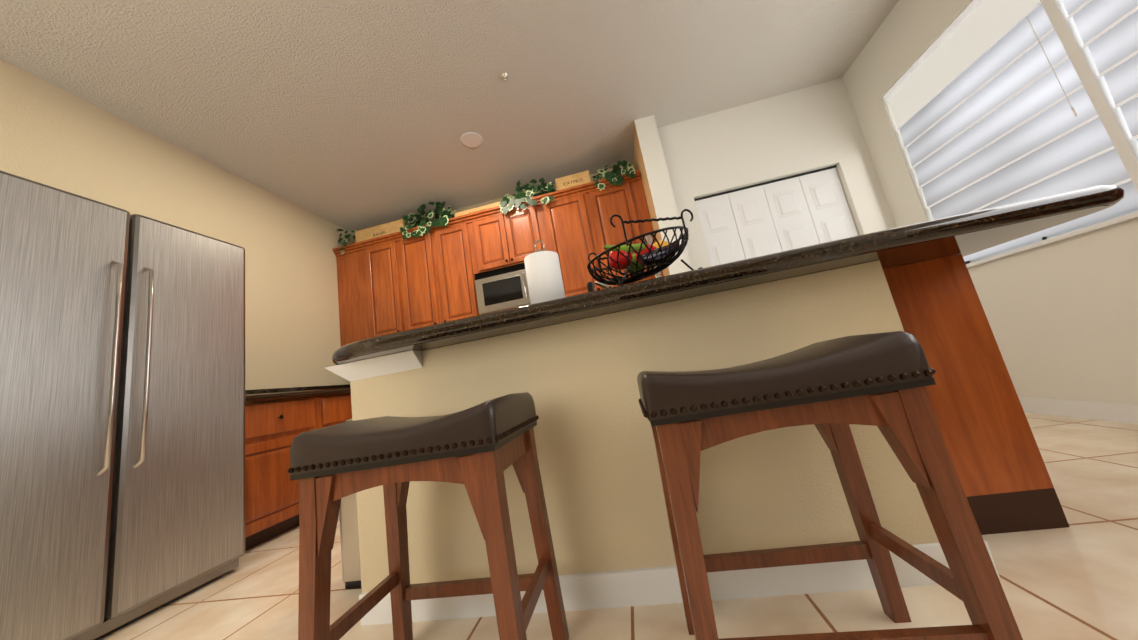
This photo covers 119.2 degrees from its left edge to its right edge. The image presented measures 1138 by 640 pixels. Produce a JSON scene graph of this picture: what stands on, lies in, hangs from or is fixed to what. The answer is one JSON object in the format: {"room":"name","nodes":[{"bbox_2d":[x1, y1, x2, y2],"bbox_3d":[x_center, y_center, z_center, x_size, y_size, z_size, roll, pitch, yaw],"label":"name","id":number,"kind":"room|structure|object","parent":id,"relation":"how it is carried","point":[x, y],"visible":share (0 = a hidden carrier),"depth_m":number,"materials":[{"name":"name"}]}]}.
{"room":"kitchen","nodes":[
{"label":"kitchen","id":0,"kind":"room"},
{"bbox_2d":[0,59,355,389],"bbox_3d":[-3.030,-0.131,0.714,0.120,2.860,6.590,-11,-10,8],"label":"wall","id":1,"kind":"structure","parent":0,"point":[51,135],"depth_m":2.65,"materials":[{"name":"beige paint"}]},
{"bbox_2d":[0,0,898,233],"bbox_3d":[-0.594,-2.071,0.632,5.622,0.060,6.710,-11,-10,8],"label":"ceiling","id":2,"kind":"structure","parent":0,"point":[351,115],"depth_m":2.36,"materials":[{"name":"beige paint"}]},
{"bbox_2d":[460,132,482,147],"bbox_3d":[-0.857,-1.583,2.941,0.200,0.004,0.200,-11,-10,8],"label":"recessed light","id":3,"kind":"object","parent":2,"relation":"in","point":[471,140],"visible":1,"depth_m":2.94,"materials":[{"name":"white paint"}]},
{"bbox_2d":[500,72,507,81],"bbox_3d":[-0.463,-1.732,2.390,0.060,0.036,0.060,-11,-10,8],"label":"sprinkler","id":4,"kind":"object","parent":2,"relation":"attached to","point":[504,76],"visible":1,"depth_m":2.38,"materials":[{"name":"silver metal"}]},
{"bbox_2d":[408,163,633,226],"bbox_3d":[-0.691,-0.001,3.725,3.752,2.860,0.120,-11,-10,8],"label":"wall","id":5,"kind":"structure","parent":0,"point":[489,202],"depth_m":3.91,"materials":[{"name":"beige paint"}]},
{"bbox_2d":[333,242,371,346],"bbox_3d":[-2.338,-0.244,3.808,0.379,1.112,0.348,-11,-10,8],"label":"upper cabinet","id":6,"kind":"object","parent":5,"relation":"attached to","point":[352,278],"depth_m":3.66,"materials":[{"name":"brown wood"}]},
{"bbox_2d":[336,229,355,253],"bbox_3d":[-2.527,-0.872,3.846,0.212,0.365,0.280,-11,-10,8],"label":"ivy garland","id":7,"kind":"object","parent":6,"relation":"on","point":[347,236],"visible":0.58,"depth_m":3.79,"materials":[{"name":"green plant"}]},
{"bbox_2d":[355,219,410,241],"bbox_3d":[-2.115,-0.964,3.887,0.610,0.185,0.270,-11,-10,8],"label":"crate","id":8,"kind":"object","parent":6,"relation":"on","point":[386,228],"visible":0.27,"depth_m":3.76,"materials":[{"name":"brown wood"}]},
{"bbox_2d":[364,234,403,336],"bbox_3d":[-1.963,-0.318,3.753,0.392,1.112,0.348,-11,-10,8],"label":"upper cabinet","id":9,"kind":"object","parent":5,"relation":"attached to","point":[395,282],"depth_m":3.59,"materials":[{"name":"brown wood"}]},
{"bbox_2d":[396,226,443,330],"bbox_3d":[-1.566,-0.397,3.695,0.426,1.112,0.348,-11,-10,8],"label":"upper cabinet","id":10,"kind":"object","parent":5,"relation":"attached to","point":[419,292],"depth_m":3.53,"materials":[{"name":"brown wood"}]},
{"bbox_2d":[400,201,455,239],"bbox_3d":[-1.535,-1.082,3.712,0.604,0.441,0.304,-11,-10,8],"label":"ivy garland","id":11,"kind":"object","parent":10,"relation":"on","point":[443,214],"visible":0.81,"depth_m":3.63,"materials":[{"name":"green plant"}]},
{"bbox_2d":[432,214,479,321],"bbox_3d":[-1.150,-0.480,3.634,0.432,1.112,0.348,-11,-10,8],"label":"upper cabinet","id":12,"kind":"object","parent":5,"relation":"attached to","point":[455,260],"depth_m":3.47,"materials":[{"name":"brown wood"}]},
{"bbox_2d":[468,198,547,273],"bbox_3d":[-0.612,-0.831,3.590,0.760,0.627,0.348,-11,-10,8],"label":"upper cabinet","id":13,"kind":"object","parent":5,"relation":"attached to","point":[499,240],"depth_m":3.42,"materials":[{"name":"brown wood"}]},
{"bbox_2d":[455,201,499,216],"bbox_3d":[-0.961,-1.150,3.716,0.530,0.100,0.260,-11,-10,8],"label":"crate","id":14,"kind":"object","parent":13,"relation":"on","point":[480,208],"visible":0.17,"depth_m":3.59,"materials":[{"name":"brown wood"}]},
{"bbox_2d":[474,263,530,314],"bbox_3d":[-0.529,-0.306,3.447,0.752,0.422,0.451,-11,-10,8],"label":"microwave","id":15,"kind":"object","parent":13,"relation":"attached to","point":[503,288],"visible":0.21,"depth_m":3.29,"materials":[{"name":"silver metal"}]},
{"bbox_2d":[499,178,556,214],"bbox_3d":[-0.420,-1.278,3.542,0.614,0.378,0.300,-11,-10,8],"label":"ivy garland","id":16,"kind":"object","parent":13,"relation":"on","point":[520,197],"visible":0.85,"depth_m":3.45,"materials":[{"name":"green plant"}]},
{"bbox_2d":[540,186,603,296],"bbox_3d":[0.040,-0.717,3.459,0.500,1.112,0.348,-11,-10,8],"label":"upper cabinet","id":17,"kind":"object","parent":5,"relation":"attached to","point":[569,232],"depth_m":3.31,"materials":[{"name":"brown wood"}]},
{"bbox_2d":[555,170,590,190],"bbox_3d":[0.065,-1.399,3.572,0.360,0.190,0.260,-11,-10,8],"label":"crate","id":18,"kind":"object","parent":17,"relation":"on","point":[583,175],"visible":0.29,"depth_m":3.45,"materials":[{"name":"brown wood"}]},
{"bbox_2d":[588,170,662,286],"bbox_3d":[0.553,-0.819,3.383,0.557,1.112,0.348,-11,-10,8],"label":"upper cabinet","id":19,"kind":"object","parent":5,"relation":"attached to","point":[627,200],"depth_m":3.26,"materials":[{"name":"brown wood"}]},
{"bbox_2d":[592,160,635,190],"bbox_3d":[0.455,-1.425,3.404,0.450,0.330,0.288,-11,-10,8],"label":"ivy garland","id":20,"kind":"object","parent":19,"relation":"on","point":[619,172],"visible":0.94,"depth_m":3.27,"materials":[{"name":"green plant"}]},
{"bbox_2d":[94,412,1137,639],"bbox_3d":[-0.104,0.763,0.129,5.622,0.060,6.710,-11,-10,8],"label":"floor","id":21,"kind":"structure","parent":0,"point":[1077,579],"depth_m":0.95,"materials":[{"name":"tile"}]},
{"bbox_2d":[0,170,244,639],"bbox_3d":[-2.272,0.429,1.499,0.850,1.790,0.920,-11,-10,8],"label":"fridge","id":22,"kind":"object","parent":21,"relation":"on","point":[122,416],"visible":1,"depth_m":1.39,"materials":[{"name":"silver metal"}]},
{"bbox_2d":[245,397,324,550],"bbox_3d":[-2.190,1.022,2.223,0.617,0.860,0.610,-11,-10,8],"label":"base cabinet","id":23,"kind":"object","parent":21,"relation":"on","point":[273,429],"depth_m":2.15,"materials":[{"name":"brown wood"}]},
{"bbox_2d":[321,394,351,426],"bbox_3d":[-2.086,1.109,2.817,0.617,0.860,0.608,-11,-10,8],"label":"base cabinet","id":24,"kind":"object","parent":21,"relation":"on","point":[338,409],"depth_m":2.68,"materials":[{"name":"brown wood"}]},
{"bbox_2d":[339,419,360,588],"bbox_3d":[-0.855,0.768,1.530,0.346,0.666,0.308,-11,-10,8],"label":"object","id":25,"kind":"object","parent":21,"relation":"on","point":[350,558],"visible":0.12,"depth_m":1.36,"materials":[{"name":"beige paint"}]},
{"bbox_2d":[287,392,568,639],"bbox_3d":[-0.324,0.556,0.834,0.515,0.660,0.343,-11,-10,8],"label":"stool","id":26,"kind":"object","parent":21,"relation":"on","point":[477,451],"visible":1,"depth_m":0.74,"materials":[{"name":"brown wood"}]},
{"bbox_2d":[637,331,1022,639],"bbox_3d":[0.465,0.401,0.733,0.515,0.660,0.343,-11,-10,8],"label":"stool","id":27,"kind":"object","parent":21,"relation":"on","point":[831,390],"visible":1,"depth_m":0.62,"materials":[{"name":"brown wood"}]},
{"bbox_2d":[883,254,1068,534],"bbox_3d":[1.175,0.293,1.400,0.580,0.860,0.619,-11,-10,8],"label":"base cabinet","id":28,"kind":"object","parent":21,"relation":"on","point":[996,456],"visible":0.02,"depth_m":1.05,"materials":[{"name":"brown wood"}]},
{"bbox_2d":[331,185,1124,364],"bbox_3d":[0.300,0.048,1.422,2.410,0.190,0.995,-11,-10,8],"label":"countertop","id":29,"kind":"structure","parent":28,"relation":"on","point":[966,234],"depth_m":0.94,"materials":[{"name":"stone"}]},
{"bbox_2d":[524,240,564,303],"bbox_3d":[-0.105,-0.170,1.451,0.184,0.379,0.184,-11,-10,8],"label":"paper towel holder","id":30,"kind":"object","parent":29,"relation":"on","point":[544,275],"visible":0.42,"depth_m":1.39,"materials":[{"name":"white metal"}]},
{"bbox_2d":[587,235,660,291],"bbox_3d":[0.236,-0.197,1.482,0.338,0.327,0.229,-11,-10,8],"label":"faucet","id":31,"kind":"object","parent":29,"relation":"on","point":[647,240],"visible":0.1,"depth_m":1.40,"materials":[{"name":"silver metal"}]},
{"bbox_2d":[587,209,701,287],"bbox_3d":[0.248,-0.202,1.158,0.373,0.217,0.376,-11,-10,8],"label":"fruit basket","id":32,"kind":"object","parent":29,"relation":"on","point":[661,255],"visible":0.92,"depth_m":1.09,"materials":[{"name":"black metal"}]},
{"bbox_3d":[-0.324,0.861,3.137,2.842,0.861,0.647,-11,-10,8],"label":"base cabinet","id":33,"kind":"object","parent":21,"relation":"on","visible":0},
{"bbox_2d":[245,384,350,403],"bbox_3d":[-2.098,0.600,2.886,0.780,0.152,1.822,-11,-10,8],"label":"countertop","id":34,"kind":"structure","parent":33,"relation":"on","point":[265,395],"depth_m":2.20,"materials":[{"name":"stone"}]},
{"bbox_2d":[350,260,938,592],"bbox_3d":[0.140,0.427,1.146,1.810,0.861,0.190,-11,-10,8],"label":"wall","id":35,"kind":"structure","parent":0,"point":[601,476],"depth_m":1.05,"materials":[{"name":"beige paint"}]},
{"bbox_2d":[325,350,422,380],"bbox_3d":[-0.684,0.193,1.346,0.355,0.061,0.340,-11,-10,8],"label":"trim","id":36,"kind":"structure","parent":35,"relation":"attached to","point":[383,365],"depth_m":1.20,"materials":[{"name":"white paint"}]},
{"bbox_2d":[359,539,1000,625],"bbox_3d":[0.209,0.799,1.073,1.822,0.090,0.202,-11,-10,8],"label":"baseboard","id":37,"kind":"structure","parent":35,"relation":"attached to","point":[631,587],"depth_m":0.96,"materials":[{"name":"white paint"}]},
{"bbox_2d":[633,115,691,275],"bbox_3d":[0.977,-0.401,3.095,0.180,2.860,0.650,-11,-10,8],"label":"wall","id":38,"kind":"structure","parent":0,"point":[649,162],"depth_m":2.94,"materials":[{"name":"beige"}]},
{"bbox_2d":[657,78,896,269],"bbox_3d":[1.900,-0.559,3.105,1.670,2.860,0.560,-11,-10,8],"label":"wall","id":39,"kind":"structure","parent":0,"point":[805,130],"depth_m":2.98,"materials":[{"name":"white paint"}]},
{"bbox_2d":[694,165,858,265],"bbox_3d":[1.911,-0.219,2.828,1.214,2.075,0.079,-11,-10,8],"label":"bifold door","id":40,"kind":"structure","parent":39,"relation":"in","point":[806,209],"depth_m":2.93,"materials":[{"name":"white paint"}]},
{"bbox_2d":[842,0,1137,404],"bbox_3d":[2.243,-1.211,-0.230,0.200,2.860,6.250,-11,-10,8],"label":"wall","id":41,"kind":"structure","parent":0,"point":[1062,317],"depth_m":1.87,"materials":[{"name":"white paint"}]},
{"bbox_2d":[883,0,1137,261],"bbox_3d":[2.355,-1.274,1.103,0.048,1.415,2.860,-11,-10,8],"label":"shades","id":42,"kind":"object","parent":41,"relation":"attached to","point":[990,104],"visible":0.88,"depth_m":1.86,"materials":[{"name":"white plastic"}]},
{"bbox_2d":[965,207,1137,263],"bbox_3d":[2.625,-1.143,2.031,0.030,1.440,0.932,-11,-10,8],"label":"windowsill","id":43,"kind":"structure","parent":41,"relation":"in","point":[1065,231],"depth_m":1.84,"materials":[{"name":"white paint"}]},
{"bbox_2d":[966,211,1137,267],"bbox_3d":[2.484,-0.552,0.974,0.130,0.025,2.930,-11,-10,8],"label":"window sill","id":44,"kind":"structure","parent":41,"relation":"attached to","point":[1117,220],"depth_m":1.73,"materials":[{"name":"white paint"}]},
{"bbox_2d":[1018,397,1137,423],"bbox_3d":[1.558,0.306,-0.394,1.670,0.090,6.130,-11,-10,8],"label":"baseboard","id":45,"kind":"structure","parent":41,"relation":"attached to","point":[1121,413],"depth_m":1.79,"materials":[{"name":"white paint"}]}
]}

